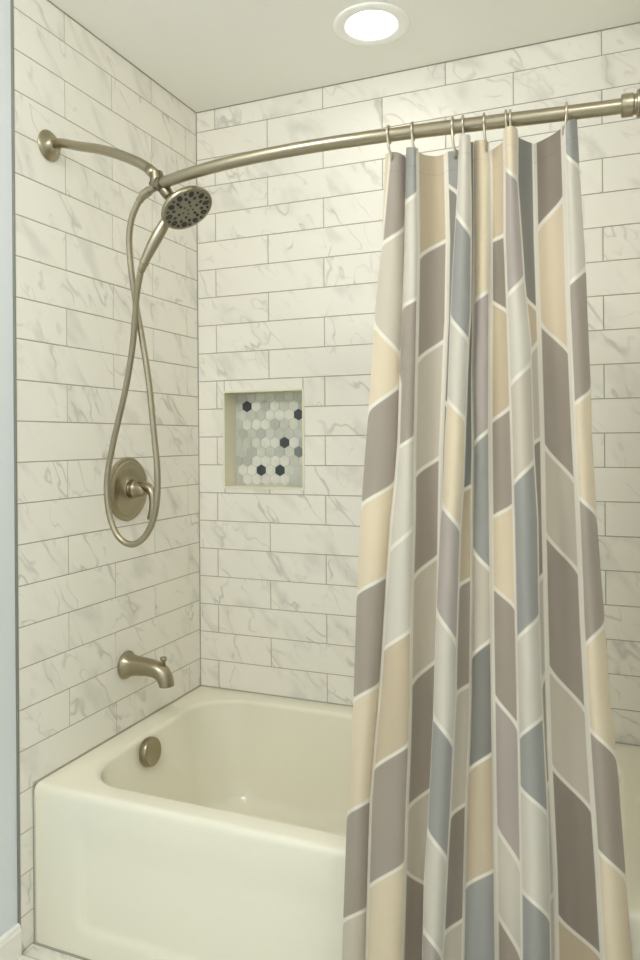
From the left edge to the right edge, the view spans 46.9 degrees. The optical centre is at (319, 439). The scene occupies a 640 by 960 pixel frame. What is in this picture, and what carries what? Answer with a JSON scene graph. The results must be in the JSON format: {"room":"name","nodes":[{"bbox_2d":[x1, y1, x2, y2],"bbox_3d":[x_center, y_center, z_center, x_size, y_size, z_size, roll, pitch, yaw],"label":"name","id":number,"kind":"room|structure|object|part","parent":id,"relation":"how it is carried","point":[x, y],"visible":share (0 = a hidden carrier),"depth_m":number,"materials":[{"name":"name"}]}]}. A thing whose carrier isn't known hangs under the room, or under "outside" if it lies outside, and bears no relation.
{"room":"bathroom","nodes":[
{"label":"bathroom","id":0,"kind":"room"},
{"bbox_2d":[18,943,80,959],"bbox_3d":[0.099,1.346,0.543,2.720,0.020,3.720,0,0,22],"label":"floor","id":1,"kind":"structure","parent":0,"point":[33,952],"depth_m":1.92,"materials":[{"name":"tile"}]},
{"bbox_2d":[34,686,639,959],"bbox_3d":[0.099,1.123,2.071,1.517,0.426,0.844,0,0,22],"label":"bathtub","id":2,"kind":"object","parent":1,"relation":"on","point":[213,826],"visible":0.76,"depth_m":1.90,"materials":[{"name":"beige ceramic"}]},
{"bbox_2d":[0,0,199,951],"bbox_3d":[-1.159,0.065,1.098,0.050,2.562,3.600,0,0,22],"label":"wall","id":3,"kind":"structure","parent":0,"point":[86,598],"depth_m":2.16,"materials":[{"name":"tile"}]},
{"bbox_2d":[0,923,21,959],"bbox_3d":[-1.296,1.306,0.672,0.014,0.082,2.702,0,0,22],"label":"baseboard","id":4,"kind":"structure","parent":3,"relation":"attached to","point":[10,941],"depth_m":1.89,"materials":[{"name":"white paint"}]},
{"bbox_2d":[10,0,20,925],"bbox_3d":[-0.795,0.062,1.926,0.007,2.562,0.003,0,0,22],"label":"trim","id":5,"kind":"structure","parent":3,"relation":"attached to","point":[11,1],"depth_m":1.92,"materials":[{"name":"grey metal"}]},
{"bbox_2d":[32,784,35,941],"bbox_3d":[-0.763,1.132,1.972,0.004,0.420,0.008,0,0,22],"label":"trim","id":6,"kind":"structure","parent":3,"relation":"attached to","point":[34,785],"depth_m":1.97,"materials":[{"name":"beige"}]},
{"bbox_2d":[33,942,90,959],"bbox_3d":[-0.060,1.335,1.679,1.524,0.004,0.005,0,0,22],"label":"trim","id":7,"kind":"structure","parent":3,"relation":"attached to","point":[35,943],"depth_m":1.93,"materials":[{"name":"beige"}]},
{"bbox_2d":[38,129,157,176],"bbox_3d":[-0.584,-0.743,1.905,0.456,0.229,0.081,0,0,40],"label":"pipe","id":8,"kind":"object","parent":3,"relation":"attached to","point":[49,145],"visible":0.97,"depth_m":1.94,"materials":[{"name":"silver metal"}]},
{"bbox_2d":[33,685,200,783],"bbox_3d":[-0.604,0.917,2.362,0.004,0.004,0.845,0,0,22],"label":"trim","id":9,"kind":"structure","parent":3,"relation":"attached to","point":[113,736],"depth_m":2.26,"materials":[{"name":"beige"}]},
{"bbox_2d":[48,0,195,112],"bbox_3d":[-0.631,-1.219,2.340,0.002,0.002,0.894,0,0,22],"label":"trim","id":10,"kind":"structure","parent":3,"relation":"attached to","point":[48,0],"depth_m":2.32,"materials":[{"name":"beige"}]},
{"bbox_2d":[110,457,154,520],"bbox_3d":[-0.560,0.156,2.331,0.120,0.204,0.204,0,0,22],"label":"shower valve","id":11,"kind":"object","parent":3,"relation":"attached to","point":[130,488],"visible":0.86,"depth_m":2.32,"materials":[{"name":"silver metal"}]},
{"bbox_3d":[-0.545,0.191,2.319,0.085,0.119,0.038,0,0,31],"label":"lever handle","id":12,"kind":"part","parent":11,"relation":"part of","materials":[{"name":"silver metal"}]},
{"bbox_2d":[117,650,173,688],"bbox_3d":[-0.535,0.716,2.307,0.177,0.096,0.088,0,0,22],"label":"tub spout","id":13,"kind":"object","parent":3,"relation":"attached to","point":[130,664],"visible":1,"depth_m":2.29,"materials":[{"name":"silver metal"}]},
{"bbox_3d":[-0.485,0.689,2.286,0.022,0.036,0.022,0,0,22],"label":"diverter knob","id":14,"kind":"part","parent":13,"relation":"part of","materials":[{"name":"silver metal"}]},
{"bbox_2d":[138,186,211,272],"bbox_3d":[-0.354,-0.498,1.756,0.198,0.181,0.128,0,0,22],"label":"shower","id":15,"kind":"object","parent":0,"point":[187,206],"visible":1,"depth_m":1.75,"materials":[{"name":"silver metal"}]},
{"bbox_3d":[-0.430,-0.422,1.794,0.028,0.030,0.025,0,0,22],"label":"handle","id":16,"kind":"part","parent":15,"relation":"part of","materials":[{"name":"silver metal"}]},
{"bbox_3d":[-0.393,-0.491,1.785,0.092,0.132,0.029,0,0,7],"label":"handle","id":17,"kind":"part","parent":15,"relation":"part of","materials":[{"name":"silver metal"}]},
{"bbox_2d":[50,0,639,111],"bbox_3d":[0.062,-1.286,0.582,2.680,0.120,3.680,0,0,22],"label":"ceiling","id":18,"kind":"structure","parent":0,"point":[207,54],"depth_m":2.23,"materials":[{"name":"white paint"}]},
{"bbox_2d":[333,2,409,45],"bbox_3d":[0.151,-1.247,2.177,0.225,0.056,0.225,0,0,22],"label":"recessed light","id":19,"kind":"object","parent":18,"relation":"in","point":[367,23],"visible":0.96,"depth_m":2.21,"materials":[{"name":"white plastic"}]},
{"bbox_2d":[197,23,639,744],"bbox_3d":[0.256,0.054,2.474,1.524,2.562,0.020,0,0,22],"label":"wall","id":20,"kind":"structure","parent":0,"point":[289,249],"depth_m":2.55,"materials":[{"name":"tile"}]},
{"bbox_2d":[196,113,200,684],"bbox_3d":[-0.454,-0.153,2.752,0.002,2.136,0.002,0,0,22],"label":"trim","id":21,"kind":"structure","parent":20,"relation":"attached to","point":[196,113],"depth_m":2.75,"materials":[{"name":"beige"}]},
{"bbox_2d":[223,388,304,489],"bbox_3d":[-0.189,-0.002,2.691,0.325,0.357,0.092,0,0,22],"label":"wall niche","id":22,"kind":"object","parent":20,"relation":"in","point":[264,435],"visible":0.91,"depth_m":2.73,"materials":[{"name":"white tile"}]},
{"bbox_2d":[196,22,639,112],"bbox_3d":[0.242,-1.226,2.463,1.524,0.002,0.002,0,0,22],"label":"trim","id":23,"kind":"structure","parent":20,"relation":"attached to","point":[637,22],"depth_m":2.41,"materials":[{"name":"beige"}]},
{"bbox_2d":[201,685,639,745],"bbox_3d":[0.258,0.910,2.462,1.524,0.004,0.004,0,0,22],"label":"trim","id":24,"kind":"structure","parent":20,"relation":"attached to","point":[201,685],"depth_m":2.61,"materials":[{"name":"beige"}]},
{"bbox_3d":[0.786,0.050,1.732,0.020,2.562,0.950,0,0,22],"label":"wall","id":25,"kind":"structure","parent":0,"visible":0},
{"bbox_2d":[139,89,639,199],"bbox_3d":[0.079,-0.618,1.562,1.150,0.076,0.114,0,0,21],"label":"shower curtain rod","id":26,"kind":"object","parent":25,"relation":"attached to","point":[628,105],"depth_m":1.49,"materials":[{"name":"silver metal"}]},
{"bbox_2d":[104,195,160,547],"bbox_3d":[-0.496,-0.165,1.867,0.184,0.886,0.086,0,0,22],"label":"shower hose","id":27,"kind":"object","parent":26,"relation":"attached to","point":[135,284],"visible":1,"depth_m":1.87,"materials":[{"name":"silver metal"}]},
{"bbox_2d":[139,185,156,199],"bbox_3d":[-0.419,-0.605,1.800,0.048,0.035,0.025,0,0,22],"label":"connector","id":28,"kind":"object","parent":26,"relation":"attached to","point":[145,193],"depth_m":1.79,"materials":[{"name":"silver metal"}]},
{"bbox_3d":[-0.399,-0.613,1.783,0.098,0.072,0.043,0,0,22],"label":"shower bracket","id":29,"kind":"part","parent":26,"relation":"part of","materials":[{"name":"silver metal"}]},
{"bbox_2d":[154,176,162,191],"bbox_3d":[-0.381,-0.615,1.773,0.016,0.038,0.038,0,0,41],"label":"pipe fitting","id":30,"kind":"object","parent":26,"relation":"attached to","point":[156,186],"depth_m":1.76,"materials":[{"name":"silver metal"}]},
{"bbox_2d":[386,124,392,160],"bbox_3d":[0.143,-0.602,1.497,0.013,0.075,0.040,0,0,14],"label":"curtain hook","id":31,"kind":"object","parent":26,"relation":"hanging from","point":[388,125],"visible":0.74,"depth_m":1.48,"materials":[{"name":"silver metal"}]},
{"bbox_2d":[410,121,417,153],"bbox_3d":[0.190,-0.603,1.483,0.013,0.072,0.040,0,0,14],"label":"curtain hook","id":32,"kind":"object","parent":26,"relation":"hanging from","point":[412,122],"visible":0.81,"depth_m":1.47,"materials":[{"name":"silver metal"}]},
{"bbox_2d":[451,116,456,158],"bbox_3d":[0.266,-0.598,1.461,0.011,0.083,0.040,0,0,13],"label":"curtain hook","id":33,"kind":"object","parent":26,"relation":"hanging from","point":[452,117],"visible":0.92,"depth_m":1.45,"materials":[{"name":"silver metal"}]},
{"bbox_2d":[461,115,464,133],"bbox_3d":[0.285,-0.611,1.455,0.010,0.058,0.040,0,0,13],"label":"curtain hook","id":34,"kind":"object","parent":26,"relation":"hanging from","point":[462,116],"visible":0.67,"depth_m":1.44,"materials":[{"name":"silver metal"}]},
{"bbox_2d":[482,112,487,151],"bbox_3d":[0.324,-0.602,1.444,0.011,0.076,0.040,0,0,14],"label":"curtain hook","id":35,"kind":"object","parent":26,"relation":"hanging from","point":[483,114],"visible":0.93,"depth_m":1.43,"materials":[{"name":"silver metal"}]},
{"bbox_2d":[342,119,631,959],"bbox_3d":[0.304,0.434,1.437,0.598,2.096,0.150,0,0,22],"label":"shower curtain","id":36,"kind":"object","parent":26,"relation":"hanging from","point":[484,822],"visible":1,"depth_m":1.44,"materials":[{"name":"fabric"}]},
{"bbox_2d":[504,109,506,126],"bbox_3d":[0.363,-0.612,1.433,0.010,0.058,0.040,0,0,13],"label":"curtain hook","id":37,"kind":"object","parent":26,"relation":"hanging from","point":[505,111],"visible":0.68,"depth_m":1.42,"materials":[{"name":"silver metal"}]},
{"bbox_2d":[509,109,511,125],"bbox_3d":[0.370,-0.613,1.431,0.008,0.056,0.040,0,0,13],"label":"curtain hook","id":38,"kind":"object","parent":26,"relation":"hanging from","point":[510,111],"visible":0.54,"depth_m":1.42,"materials":[{"name":"silver metal"}]},
{"bbox_2d":[562,102,567,134],"bbox_3d":[0.466,-0.611,1.405,0.012,0.062,0.040,0,0,18],"label":"curtain hook","id":39,"kind":"object","parent":26,"relation":"hanging from","point":[566,103],"visible":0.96,"depth_m":1.39,"materials":[{"name":"silver metal"}]}
]}

